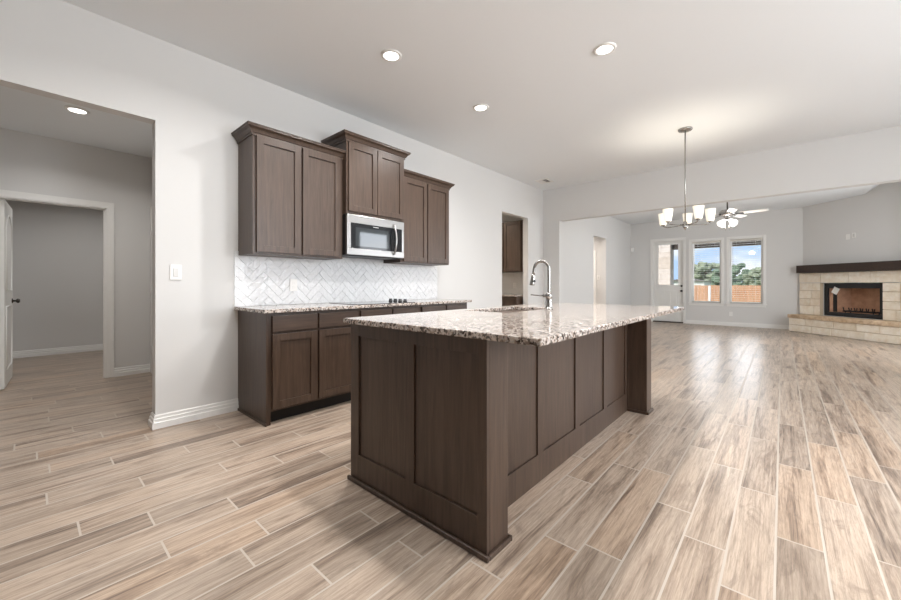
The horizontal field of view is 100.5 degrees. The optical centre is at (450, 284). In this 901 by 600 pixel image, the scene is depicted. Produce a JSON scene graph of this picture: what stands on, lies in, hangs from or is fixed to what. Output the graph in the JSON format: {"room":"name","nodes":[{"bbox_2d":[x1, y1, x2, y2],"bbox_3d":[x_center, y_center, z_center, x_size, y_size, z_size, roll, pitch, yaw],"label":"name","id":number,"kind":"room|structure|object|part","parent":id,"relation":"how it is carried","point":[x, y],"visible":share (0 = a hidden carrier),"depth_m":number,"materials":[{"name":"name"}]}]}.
{"room":"kitchen","nodes":[
{"label":"kitchen","id":0,"kind":"room"},
{"bbox_2d":[6,200,102,351],"bbox_3d":[-5.558,-0.260,5.051,2.780,2.760,4.200,0,0,41],"label":"wall","id":1,"kind":"structure","parent":0,"point":[57,251],"depth_m":6.05,"materials":[{"name":"white paint"}]},
{"bbox_2d":[12,344,102,358],"bbox_3d":[-6.494,1.067,5.879,0.022,0.106,3.920,0,0,41],"label":"baseboard","id":2,"kind":"structure","parent":1,"relation":"attached to","point":[86,348],"depth_m":6.04,"materials":[{"name":"white paint"}]},
{"bbox_2d":[0,128,151,367],"bbox_3d":[-4.743,-0.260,3.936,0.120,2.760,2.810,0,0,41],"label":"wall","id":3,"kind":"structure","parent":0,"point":[29,163],"depth_m":4.59,"materials":[{"name":"white paint"}]},
{"bbox_2d":[0,199,19,389],"bbox_3d":[-5.007,0.097,4.269,0.760,2.023,0.099,0,0,45],"label":"door","id":4,"kind":"structure","parent":3,"relation":"in","point":[6,300],"depth_m":4.05,"materials":[{"name":"white paint"}]},
{"bbox_3d":[-5.016,0.070,4.259,0.517,1.718,0.018,0,0,45],"label":"panel molding","id":5,"kind":"part","parent":4,"relation":"part of","materials":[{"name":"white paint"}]},
{"bbox_2d":[0,189,113,377],"bbox_3d":[-4.467,0.064,4.234,0.138,2.113,0.989,0,0,41],"label":"trim","id":6,"kind":"structure","parent":3,"relation":"attached to","point":[108,208],"depth_m":4.52,"materials":[{"name":"white paint"}]},
{"bbox_2d":[114,364,149,376],"bbox_3d":[-3.972,1.067,4.700,0.022,0.106,0.364,0,0,41],"label":"baseboard","id":7,"kind":"structure","parent":3,"relation":"attached to","point":[138,369],"depth_m":4.68,"materials":[{"name":"white paint"}]},
{"bbox_2d":[0,85,151,157],"bbox_3d":[-3.917,-1.690,3.111,2.450,0.100,2.950,0,0,41],"label":"ceiling","id":8,"kind":"structure","parent":0,"point":[21,111],"depth_m":3.81,"materials":[{"name":"white paint"}]},
{"bbox_2d":[64,106,89,114],"bbox_3d":[-3.499,-1.635,3.516,0.175,0.011,0.175,0,0,41],"label":"recessed light","id":9,"kind":"object","parent":8,"relation":"in","point":[77,110],"visible":1,"depth_m":3.51,"materials":[{"name":"white paint"}]},
{"bbox_2d":[0,0,542,414],"bbox_3d":[-2.617,-0.415,2.649,0.110,3.070,13.780,0,0,41],"label":"wall","id":10,"kind":"structure","parent":0,"point":[193,103],"depth_m":3.13,"materials":[{"name":"white paint"}]},
{"bbox_2d":[170,265,180,279],"bbox_3d":[-2.209,-0.102,3.016,0.014,0.118,0.075,0,0,41],"label":"light switch","id":11,"kind":"object","parent":10,"relation":"attached to","point":[175,270],"visible":1,"depth_m":3.01,"materials":[{"name":"white plastic"}]},
{"bbox_2d":[231,121,345,259],"bbox_3d":[-1.478,-0.806,3.562,0.381,1.082,0.976,0,0,41],"label":"upper cabinet","id":12,"kind":"object","parent":10,"relation":"attached to","point":[290,185],"visible":0.99,"depth_m":3.37,"materials":[{"name":"brown wood"}]},
{"bbox_3d":[-1.511,-0.774,3.311,0.020,0.984,0.387,0,0,41],"label":"door","id":13,"kind":"part","parent":12,"relation":"part of","materials":[{"name":"brown wood"}]},
{"bbox_3d":[-1.478,-1.306,3.562,0.381,0.082,0.976,0,0,41],"label":"crown molding","id":14,"kind":"part","parent":12,"relation":"part of","materials":[{"name":"brown wood"}]},
{"bbox_3d":[-1.239,-0.774,3.618,0.020,0.984,0.393,0,0,41],"label":"door","id":15,"kind":"part","parent":12,"relation":"part of","materials":[{"name":"brown wood"}]},
{"bbox_2d":[234,251,437,305],"bbox_3d":[-1.056,-0.057,4.319,0.015,0.496,2.620,0,0,41],"label":"tile backsplash","id":16,"kind":"structure","parent":10,"relation":"attached to","point":[258,281],"depth_m":4.01,"materials":[{"name":"white tile"}]},
{"bbox_2d":[290,279,296,290],"bbox_3d":[-1.562,0.000,3.732,0.010,0.118,0.075,0,0,41],"label":"wall outlet","id":17,"kind":"object","parent":16,"relation":"attached to","point":[293,282],"visible":1,"depth_m":3.73,"materials":[{"name":"white plastic"}]},
{"bbox_2d":[321,129,410,222],"bbox_3d":[-0.914,-1.125,4.151,0.446,0.805,0.882,0,0,41],"label":"upper cabinet","id":18,"kind":"object","parent":10,"relation":"attached to","point":[372,170],"visible":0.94,"depth_m":3.97,"materials":[{"name":"brown wood"}]},
{"bbox_3d":[-0.907,-1.094,3.895,0.020,0.692,0.352,0,0,41],"label":"door","id":19,"kind":"part","parent":18,"relation":"part of","materials":[{"name":"brown wood"}]},
{"bbox_3d":[-0.914,-1.486,4.151,0.446,0.082,0.882,0,0,41],"label":"crown molding","id":20,"kind":"part","parent":18,"relation":"part of","materials":[{"name":"brown wood"}]},
{"bbox_2d":[342,213,403,259],"bbox_3d":[-0.907,-0.508,4.145,0.448,0.419,0.754,0,0,41],"label":"microwave","id":21,"kind":"object","parent":18,"relation":"attached to","point":[363,237],"visible":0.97,"depth_m":3.99,"materials":[{"name":"silver metal"}]},
{"bbox_3d":[-0.830,-0.504,4.009,0.024,0.258,0.564,0,0,41],"label":"door glass","id":22,"kind":"part","parent":21,"relation":"part of","materials":[{"name":"black glass"}]},
{"bbox_3d":[-0.615,-0.505,4.183,0.061,0.341,0.021,0,0,41],"label":"handle","id":23,"kind":"part","parent":21,"relation":"part of","materials":[{"name":"silver metal"}]},
{"bbox_3d":[-0.603,-0.504,4.265,0.025,0.258,0.111,0,0,41],"label":"control panel","id":24,"kind":"part","parent":21,"relation":"part of","materials":[{"name":"black glass"}]},
{"bbox_3d":[-0.663,-1.094,4.170,0.020,0.692,0.368,0,0,41],"label":"door","id":25,"kind":"part","parent":18,"relation":"part of","materials":[{"name":"brown wood"}]},
{"bbox_2d":[383,169,454,265],"bbox_3d":[-0.403,-0.806,4.778,0.381,1.082,0.963,0,0,41],"label":"upper cabinet","id":26,"kind":"object","parent":10,"relation":"attached to","point":[426,198],"visible":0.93,"depth_m":4.65,"materials":[{"name":"brown wood"}]},
{"bbox_3d":[-0.425,-0.774,4.538,0.020,0.984,0.385,0,0,41],"label":"door","id":27,"kind":"part","parent":26,"relation":"part of","materials":[{"name":"brown wood"}]},
{"bbox_3d":[-0.403,-1.306,4.778,0.381,0.082,0.963,0,0,41],"label":"crown molding","id":28,"kind":"part","parent":26,"relation":"part of","materials":[{"name":"brown wood"}]},
{"bbox_3d":[-0.156,-0.774,4.842,0.020,0.984,0.390,0,0,41],"label":"door","id":29,"kind":"part","parent":26,"relation":"part of","materials":[{"name":"brown wood"}]},
{"bbox_2d":[0,321,900,599],"bbox_3d":[-0.083,1.145,4.245,12.850,0.050,19.450,0,0,41],"label":"floor","id":30,"kind":"structure","parent":0,"point":[765,464],"depth_m":1.99,"materials":[{"name":"beige tile"}]},
{"bbox_2d":[238,308,357,426],"bbox_3d":[-1.392,0.671,3.479,0.620,0.897,0.874,0,0,41],"label":"base cabinet","id":31,"kind":"object","parent":30,"relation":"on","point":[290,364],"visible":0.84,"depth_m":3.20,"materials":[{"name":"brown wood"}]},
{"bbox_3d":[-1.674,1.109,3.152,0.595,0.022,0.010,0,0,41],"label":"shoe molding","id":32,"kind":"part","parent":31,"relation":"part of","materials":[{"name":"brown wood"}]},
{"bbox_3d":[-1.296,0.311,3.136,0.020,0.127,0.384,0,0,41],"label":"drawer","id":33,"kind":"part","parent":31,"relation":"part of","materials":[{"name":"brown wood"}]},
{"bbox_3d":[-1.296,0.695,3.136,0.020,0.600,0.384,0,0,41],"label":"door","id":34,"kind":"part","parent":31,"relation":"part of","materials":[{"name":"brown wood"}]},
{"bbox_3d":[-1.022,0.695,3.445,0.020,0.600,0.405,0,0,41],"label":"door","id":35,"kind":"part","parent":31,"relation":"part of","materials":[{"name":"brown wood"}]},
{"bbox_3d":[-1.022,0.311,3.445,0.020,0.127,0.405,0,0,41],"label":"drawer","id":36,"kind":"part","parent":31,"relation":"part of","materials":[{"name":"brown wood"}]},
{"bbox_2d":[234,299,471,313],"bbox_3d":[-0.821,0.208,4.099,0.633,0.030,2.608,0,0,41],"label":"countertop","id":37,"kind":"structure","parent":31,"relation":"on","point":[265,309],"depth_m":3.53,"materials":[{"name":"stone"}]},
{"bbox_2d":[335,298,408,304],"bbox_3d":[-0.840,0.176,4.088,0.525,0.034,0.760,0,0,41],"label":"cooktop","id":38,"kind":"object","parent":37,"relation":"in","point":[390,299],"visible":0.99,"depth_m":4.05,"materials":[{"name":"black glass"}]},
{"bbox_3d":[-0.840,0.191,4.088,0.525,0.004,0.760,0,0,41],"label":"glass","id":39,"kind":"part","parent":38,"relation":"part of","materials":[{"name":"black glass"}]},
{"bbox_2d":[358,305,419,316],"bbox_3d":[-0.834,0.671,4.110,0.620,0.897,0.810,0,0,41],"label":"base cabinet","id":40,"kind":"object","parent":30,"relation":"on","point":[362,312],"visible":0.06,"depth_m":3.86,"materials":[{"name":"brown wood"}]},
{"bbox_3d":[-0.742,0.311,3.761,0.020,0.127,0.381,0,0,41],"label":"drawer","id":41,"kind":"part","parent":40,"relation":"part of","materials":[{"name":"brown wood"}]},
{"bbox_3d":[-0.476,0.311,4.061,0.020,0.127,0.384,0,0,41],"label":"drawer","id":42,"kind":"part","parent":40,"relation":"part of","materials":[{"name":"brown wood"}]},
{"bbox_2d":[419,302,466,311],"bbox_3d":[-0.284,0.671,4.731,0.620,0.897,0.850,0,0,41],"label":"base cabinet","id":43,"kind":"object","parent":30,"relation":"on","point":[449,306],"visible":0.05,"depth_m":4.49,"materials":[{"name":"brown wood"}]},
{"bbox_3d":[-0.195,0.311,4.379,0.020,0.127,0.389,0,0,41],"label":"drawer","id":44,"kind":"part","parent":43,"relation":"part of","materials":[{"name":"brown wood"}]},
{"bbox_3d":[0.078,0.311,4.689,0.020,0.127,0.383,0,0,41],"label":"drawer","id":45,"kind":"part","parent":43,"relation":"part of","materials":[{"name":"brown wood"}]},
{"bbox_2d":[347,310,653,562],"bbox_3d":[0.609,0.671,2.755,1.023,0.897,2.499,0,0,41],"label":"kitchen island","id":46,"kind":"object","parent":30,"relation":"on","point":[449,432],"visible":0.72,"depth_m":1.92,"materials":[{"name":"brown wood"}]},
{"bbox_3d":[-0.207,0.671,1.852,0.965,0.897,0.020,0,0,41],"label":"panel","id":47,"kind":"part","parent":46,"relation":"part of","materials":[{"name":"brown wood"}]},
{"bbox_3d":[-0.162,1.108,1.903,0.997,0.024,0.188,0,0,41],"label":"shoe molding","id":48,"kind":"part","parent":46,"relation":"part of","materials":[{"name":"brown wood"}]},
{"bbox_3d":[0.153,0.671,1.639,0.144,0.897,0.136,0,0,41],"label":"post","id":49,"kind":"part","parent":46,"relation":"part of","materials":[{"name":"brown wood"}]},
{"bbox_2d":[343,302,683,346],"bbox_3d":[0.721,0.208,2.756,1.272,0.030,2.636,0,0,41],"label":"island countertop","id":50,"kind":"structure","parent":46,"relation":"on","point":[539,326],"depth_m":2.04,"materials":[{"name":"stone"}]},
{"bbox_2d":[530,260,552,308],"bbox_3d":[0.732,-0.006,3.027,0.189,0.398,0.068,0,0,19],"label":"faucet","id":51,"kind":"object","parent":50,"relation":"on","point":[548,295],"visible":0.98,"depth_m":3.00,"materials":[{"name":"silver metal"}]},
{"bbox_3d":[0.733,-0.066,3.033,0.148,0.278,0.025,0,0,25],"label":"spout","id":52,"kind":"part","parent":51,"relation":"part of","materials":[{"name":"silver metal"}]},
{"bbox_3d":[0.861,0.671,2.543,0.012,0.897,2.170,0,0,41],"label":"panel","id":53,"kind":"part","parent":46,"relation":"part of","materials":[{"name":"brown wood"}]},
{"bbox_3d":[1.678,0.671,3.345,0.169,0.897,0.143,0,0,41],"label":"post","id":54,"kind":"part","parent":46,"relation":"part of","materials":[{"name":"brown wood"}]},
{"bbox_3d":[1.692,1.108,3.340,0.175,0.024,0.175,0,0,41],"label":"shoe molding","id":55,"kind":"part","parent":46,"relation":"part of","materials":[{"name":"brown wood"}]},
{"bbox_2d":[502,296,522,305],"bbox_3d":[0.781,0.671,7.985,1.788,0.897,0.595,0,0,41],"label":"base cabinet","id":56,"kind":"object","parent":30,"relation":"on","point":[506,301],"visible":0.09,"depth_m":7.29,"materials":[{"name":"brown wood"}]},
{"bbox_3d":[1.074,0.622,7.341,0.400,0.747,0.020,0,0,41],"label":"door","id":57,"kind":"part","parent":56,"relation":"part of","materials":[{"name":"brown wood"}]},
{"bbox_2d":[502,294,522,296],"bbox_3d":[0.772,0.208,7.973,1.790,0.030,0.625,0,0,41],"label":"countertop","id":58,"kind":"structure","parent":56,"relation":"on","point":[508,295],"depth_m":7.29,"materials":[{"name":"stone"}]},
{"bbox_2d":[787,260,900,344],"bbox_3d":[8.767,0.323,8.151,0.920,1.595,2.278,0,0,-4],"label":"fireplace","id":59,"kind":"object","parent":30,"relation":"on","point":[872,301],"visible":1,"depth_m":8.20,"materials":[{"name":"beige stone"}]},
{"bbox_2d":[832,287,839,294],"bbox_3d":[8.788,0.130,8.561,0.002,0.191,0.180,0,0,-3],"label":"paper tag","id":60,"kind":"object","parent":59,"relation":"hanging from","point":[835,290],"visible":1,"depth_m":8.56,"materials":[{"name":"white paper"}]},
{"bbox_2d":[796,260,900,272],"bbox_3d":[8.688,-0.384,8.134,0.230,0.183,2.210,0,0,-4],"label":"mantel shelf","id":61,"kind":"object","parent":59,"relation":"attached to","point":[879,266],"depth_m":7.98,"materials":[{"name":"brown wood"}]},
{"bbox_3d":[8.830,0.332,8.205,0.037,0.750,1.205,0,0,-4],"label":"firebox frame","id":62,"kind":"part","parent":59,"relation":"part of","materials":[{"name":"black paint"}]},
{"bbox_2d":[62,0,900,223],"bbox_3d":[1.992,-2.313,2.410,7.110,0.766,19.250,0,0,41],"label":"ceiling","id":63,"kind":"structure","parent":0,"point":[747,76],"depth_m":3.36,"materials":[{"name":"white paint"}]},
{"bbox_2d":[381,49,401,61],"bbox_3d":[-0.497,-1.925,3.150,0.175,0.011,0.175,0,0,41],"label":"recessed light","id":64,"kind":"object","parent":63,"relation":"in","point":[391,55],"visible":1,"depth_m":3.15,"materials":[{"name":"white paint"}]},
{"bbox_2d":[473,103,488,111],"bbox_3d":[0.330,-1.925,4.074,0.175,0.011,0.175,0,0,41],"label":"recessed light","id":65,"kind":"object","parent":63,"relation":"in","point":[480,107],"visible":1,"depth_m":4.07,"materials":[{"name":"white paint"}]},
{"bbox_2d":[535,178,553,183],"bbox_3d":[1.736,-1.924,6.942,0.240,0.014,0.280,0,0,41],"label":"ceiling vent","id":66,"kind":"object","parent":63,"relation":"in","point":[545,180],"visible":1,"depth_m":6.95,"materials":[{"name":"white plastic"}]},
{"bbox_2d":[593,42,616,55],"bbox_3d":[1.261,-1.925,3.064,0.175,0.011,0.175,0,0,41],"label":"recessed light","id":67,"kind":"object","parent":63,"relation":"in","point":[605,48],"visible":1,"depth_m":3.05,"materials":[{"name":"white paint"}]},
{"bbox_2d":[658,126,715,229],"bbox_3d":[2.913,-1.304,4.659,0.618,1.252,0.603,0,0,41],"label":"chandelier","id":68,"kind":"object","parent":63,"relation":"hanging from","point":[665,217],"visible":1,"depth_m":4.59,"materials":[{"name":"silver metal"}]},
{"bbox_3d":[2.755,-0.848,4.860,0.115,0.148,0.115,0,0,41],"label":"lamp shade","id":69,"kind":"part","parent":68,"relation":"part of","materials":[{"name":"white glass"}]},
{"bbox_3d":[2.649,-0.848,4.567,0.115,0.148,0.115,0,0,41],"label":"lamp shade","id":70,"kind":"part","parent":68,"relation":"part of","materials":[{"name":"white glass"}]},
{"bbox_3d":[2.903,-1.341,4.640,0.015,1.122,0.015,0,0,41],"label":"rod","id":71,"kind":"part","parent":68,"relation":"part of","materials":[{"name":"silver metal"}]},
{"bbox_3d":[3.067,-0.848,4.849,0.115,0.148,0.115,0,0,41],"label":"lamp shade","id":72,"kind":"part","parent":68,"relation":"part of","materials":[{"name":"white glass"}]},
{"bbox_3d":[2.894,-0.848,4.375,0.115,0.148,0.115,0,0,41],"label":"lamp shade","id":73,"kind":"part","parent":68,"relation":"part of","materials":[{"name":"white glass"}]},
{"bbox_3d":[3.152,-0.848,4.549,0.115,0.148,0.115,0,0,41],"label":"lamp shade","id":74,"kind":"part","parent":68,"relation":"part of","materials":[{"name":"white glass"}]},
{"bbox_2d":[701,202,768,227],"bbox_3d":[5.333,-1.485,7.165,1.140,0.890,1.173,0,0,41],"label":"ceiling fan","id":75,"kind":"object","parent":63,"relation":"hanging from","point":[727,213],"visible":0.92,"depth_m":7.12,"materials":[{"name":"silver metal"}]},
{"bbox_3d":[5.184,-1.195,7.180,0.138,0.152,0.146,0,0,41],"label":"lamp shade","id":76,"kind":"part","parent":75,"relation":"part of","materials":[{"name":"white glass"}]},
{"bbox_3d":[5.129,-1.359,6.844,0.128,0.033,0.415,0,0,27],"label":"blade","id":77,"kind":"part","parent":75,"relation":"part of","materials":[{"name":"white"}]},
{"bbox_3d":[5.329,-1.195,7.068,0.146,0.152,0.138,0,0,41],"label":"lamp shade","id":78,"kind":"part","parent":75,"relation":"part of","materials":[{"name":"white glass"}]},
{"bbox_3d":[5.668,-1.359,7.374,0.415,0.033,0.128,0,0,-27],"label":"blade","id":79,"kind":"part","parent":75,"relation":"part of","materials":[{"name":"white"}]},
{"bbox_3d":[5.591,-1.359,6.913,0.128,0.033,0.415,0,0,-45],"label":"blade","id":80,"kind":"part","parent":75,"relation":"part of","materials":[{"name":"white"}]},
{"bbox_2d":[502,214,522,293],"bbox_3d":[0.121,-0.260,7.584,2.330,2.760,2.320,0,0,41],"label":"wall","id":81,"kind":"structure","parent":0,"point":[508,279],"depth_m":7.94,"materials":[{"name":"white paint"}]},
{"bbox_2d":[502,220,522,272],"bbox_3d":[0.864,-0.772,8.078,1.788,1.015,0.345,0,0,41],"label":"wall cabinet","id":82,"kind":"object","parent":81,"relation":"attached to","point":[512,232],"visible":0.28,"depth_m":7.52,"materials":[{"name":"brown wood"}]},
{"bbox_3d":[0.921,-0.772,7.810,0.410,0.985,0.020,0,0,41],"label":"door","id":83,"kind":"part","parent":82,"relation":"part of","materials":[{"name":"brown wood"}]},
{"bbox_2d":[562,216,630,304],"bbox_3d":[3.873,-0.555,9.946,0.140,3.350,5.750,0,0,41],"label":"wall","id":84,"kind":"structure","parent":0,"point":[578,236],"depth_m":9.65,"materials":[{"name":"white paint"}]},
{"bbox_2d":[594,237,600,303],"bbox_3d":[2.828,-0.260,10.636,2.340,2.760,1.880,0,0,41],"label":"wall","id":85,"kind":"structure","parent":0,"point":[597,242],"depth_m":10.55,"materials":[{"name":"white paint"}]},
{"bbox_2d":[594,250,595,303],"bbox_3d":[4.046,0.070,10.640,0.160,2.100,0.020,0,0,41],"label":"trim","id":86,"kind":"structure","parent":85,"relation":"attached to","point":[594,250],"depth_m":10.60,"materials":[{"name":"white paint"}]},
{"bbox_2d":[631,207,802,324],"bbox_3d":[7.318,-0.555,10.656,4.360,3.350,0.160,0,0,41],"label":"wall","id":87,"kind":"structure","parent":0,"point":[782,228],"depth_m":9.96,"materials":[{"name":"white paint"}]},
{"bbox_2d":[650,237,685,322],"bbox_3d":[6.569,-0.139,11.307,0.941,2.518,0.178,0,0,41],"label":"trim","id":88,"kind":"structure","parent":87,"relation":"attached to","point":[683,239],"depth_m":11.29,"materials":[{"name":"white paint"}]},
{"bbox_2d":[653,320,682,322],"bbox_3d":[6.571,1.106,11.310,0.805,0.028,0.170,0,0,41],"label":"trim","id":89,"kind":"structure","parent":87,"relation":"attached to","point":[654,320],"depth_m":11.23,"materials":[{"name":"brown"}]},
{"bbox_2d":[654,241,682,321],"bbox_3d":[6.547,-0.110,11.283,0.765,2.400,0.113,0,0,41],"label":"door","id":90,"kind":"structure","parent":87,"relation":"in","point":[664,295],"depth_m":11.25,"materials":[{"name":"white paint"}]},
{"bbox_3d":[6.552,-0.605,11.292,0.590,1.270,0.022,0,0,41],"label":"glass frame","id":91,"kind":"part","parent":90,"relation":"part of","materials":[{"name":"glass"}]},
{"bbox_2d":[688,237,724,305],"bbox_3d":[7.265,-0.363,10.653,0.855,1.897,0.175,0,0,41],"label":"window","id":92,"kind":"structure","parent":87,"relation":"in","point":[691,246],"depth_m":10.66,"materials":[{"name":"white paint"}]},
{"bbox_2d":[692,240,720,302],"bbox_3d":[7.261,-0.372,10.648,0.673,1.729,0.059,0,0,41],"label":"window blind","id":93,"kind":"object","parent":92,"relation":"attached to","point":[710,242],"visible":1,"depth_m":10.65,"materials":[{"name":"grey plastic"}]},
{"bbox_3d":[7.245,0.542,10.630,0.855,0.085,0.115,0,0,41],"label":"sill","id":94,"kind":"part","parent":92,"relation":"part of","materials":[{"name":"white paint"}]},
{"bbox_3d":[7.303,-0.375,10.696,0.705,1.750,0.060,0,0,41],"label":"frame","id":95,"kind":"part","parent":92,"relation":"part of","materials":[{"name":"white paint"}]},
{"bbox_2d":[686,320,788,328],"bbox_3d":[7.804,1.067,10.056,2.567,0.106,0.096,0,0,41],"label":"baseboard","id":96,"kind":"structure","parent":87,"relation":"attached to","point":[774,326],"depth_m":10.12,"materials":[{"name":"white paint"}]},
{"bbox_2d":[726,235,766,306],"bbox_3d":[7.930,-0.363,10.065,0.860,1.897,0.175,0,0,41],"label":"window","id":97,"kind":"structure","parent":87,"relation":"in","point":[763,242],"depth_m":10.01,"materials":[{"name":"white paint"}]},
{"bbox_2d":[730,238,761,303],"bbox_3d":[7.926,-0.372,10.060,0.678,1.729,0.059,0,0,41],"label":"window blind","id":98,"kind":"object","parent":97,"relation":"attached to","point":[755,239],"visible":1,"depth_m":10.01,"materials":[{"name":"grey plastic"}]},
{"bbox_3d":[7.915,-0.360,10.049,0.400,1.660,0.002,0,0,41],"label":"ladder cord","id":99,"kind":"part","parent":98,"relation":"part of","materials":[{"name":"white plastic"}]},
{"bbox_3d":[7.910,0.542,10.042,0.860,0.085,0.115,0,0,41],"label":"sill","id":100,"kind":"part","parent":97,"relation":"part of","materials":[{"name":"white paint"}]},
{"bbox_2d":[543,125,900,302],"bbox_3d":[4.119,-0.415,5.795,5.810,3.070,0.140,0,0,41],"label":"wall header","id":101,"kind":"structure","parent":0,"point":[873,157],"depth_m":5.64,"materials":[{"name":"white paint"}]},
{"bbox_2d":[803,182,900,321],"bbox_3d":[8.878,-1.080,8.136,0.140,4.400,2.430,0,0,-4],"label":"wall","id":102,"kind":"structure","parent":0,"point":[875,215],"depth_m":8.15,"materials":[{"name":"white paint"}]},
{"bbox_3d":[-2.941,-0.260,4.124,2.330,2.760,0.140,0,0,41],"label":"wall","id":103,"kind":"structure","parent":0,"visible":0},
{"bbox_2d":[150,207,151,372],"bbox_3d":[-3.808,0.060,4.777,0.155,2.120,0.030,0,0,41],"label":"trim","id":104,"kind":"structure","parent":103,"relation":"attached to","point":[150,207],"depth_m":4.78,"materials":[{"name":"white paint"}]},
{"bbox_2d":[148,398,238,429],"bbox_3d":[-2.952,1.067,3.883,2.292,0.106,0.619,0,0,41],"label":"baseboard","id":105,"kind":"structure","parent":103,"relation":"attached to","point":[168,419],"depth_m":3.09,"materials":[{"name":"white paint"}]},
{"label":"outside","id":106,"kind":"structure","parent":0,"visible":0},
{"bbox_3d":[40.721,1.790,46.027,120.000,0.100,97.090,0,0,41],"label":"ground","id":107,"kind":"structure","parent":106,"visible":0},
{"bbox_2d":[674,279,712,285],"bbox_3d":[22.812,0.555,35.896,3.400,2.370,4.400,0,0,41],"label":"neighbor house","id":108,"kind":"structure","parent":107,"relation":"on","point":[696,281],"depth_m":33.92,"materials":[{"name":"white"}]},
{"bbox_2d":[694,262,719,282],"bbox_3d":[34.123,-0.706,50.006,5.835,4.908,3.704,0,0,41],"label":"tree","id":109,"kind":"object","parent":107,"relation":"on","point":[699,274],"visible":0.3,"depth_m":49.49,"materials":[{"name":"green plant"}]},
{"bbox_2d":[708,286,710,300],"bbox_3d":[12.938,0.890,18.729,0.097,1.700,0.097,0,0,41],"label":"post","id":110,"kind":"object","parent":107,"relation":"on","point":[709,287],"visible":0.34,"depth_m":18.69,"materials":[{"name":"white wood"}]},
{"bbox_2d":[694,285,760,301],"bbox_3d":[14.448,0.875,19.302,24.063,1.730,0.060,0,0,41],"label":"wooden fence","id":111,"kind":"object","parent":107,"relation":"on","point":[700,292],"visible":0.03,"depth_m":19.19,"materials":[{"name":"brown wood"}]},
{"bbox_2d":[711,263,754,288],"bbox_3d":[31.304,-0.359,41.668,4.207,4.211,2.741,0,0,41],"label":"tree","id":112,"kind":"object","parent":107,"relation":"on","point":[735,269],"visible":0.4,"depth_m":41.24,"materials":[{"name":"green plant"}]},
{"bbox_2d":[738,267,758,290],"bbox_3d":[42.044,-0.363,50.923,5.162,4.222,3.575,0,0,41],"label":"tree","id":113,"kind":"object","parent":107,"relation":"on","point":[739,275],"visible":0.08,"depth_m":51.41,"materials":[{"name":"green plant"}]},
{"bbox_2d":[742,267,760,285],"bbox_3d":[29.515,0.017,35.319,3.244,3.458,2.044,0,0,41],"label":"tree","id":114,"kind":"object","parent":107,"relation":"on","point":[750,275],"visible":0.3,"depth_m":35.67,"materials":[{"name":"green plant"}]},
{"bbox_3d":[9.161,1.460,11.863,12.000,0.560,4.090,0,0,41],"label":"patio slab","id":115,"kind":"object","parent":107,"relation":"on","visible":0},
{"bbox_2d":[658,245,673,284],"bbox_3d":[8.086,-0.308,14.603,0.952,2.976,0.610,0,0,41],"label":"patio column","id":116,"kind":"structure","parent":115,"relation":"on","point":[665,252],"depth_m":14.21,"materials":[{"name":"stone"}]},
{"bbox_2d":[672,240,760,249],"bbox_3d":[10.587,-1.540,10.548,8.120,0.380,3.970,0,0,41],"label":"roof","id":117,"kind":"structure","parent":116,"relation":"on","point":[758,242],"depth_m":13.23,"materials":[{"name":"brown"}]}
]}

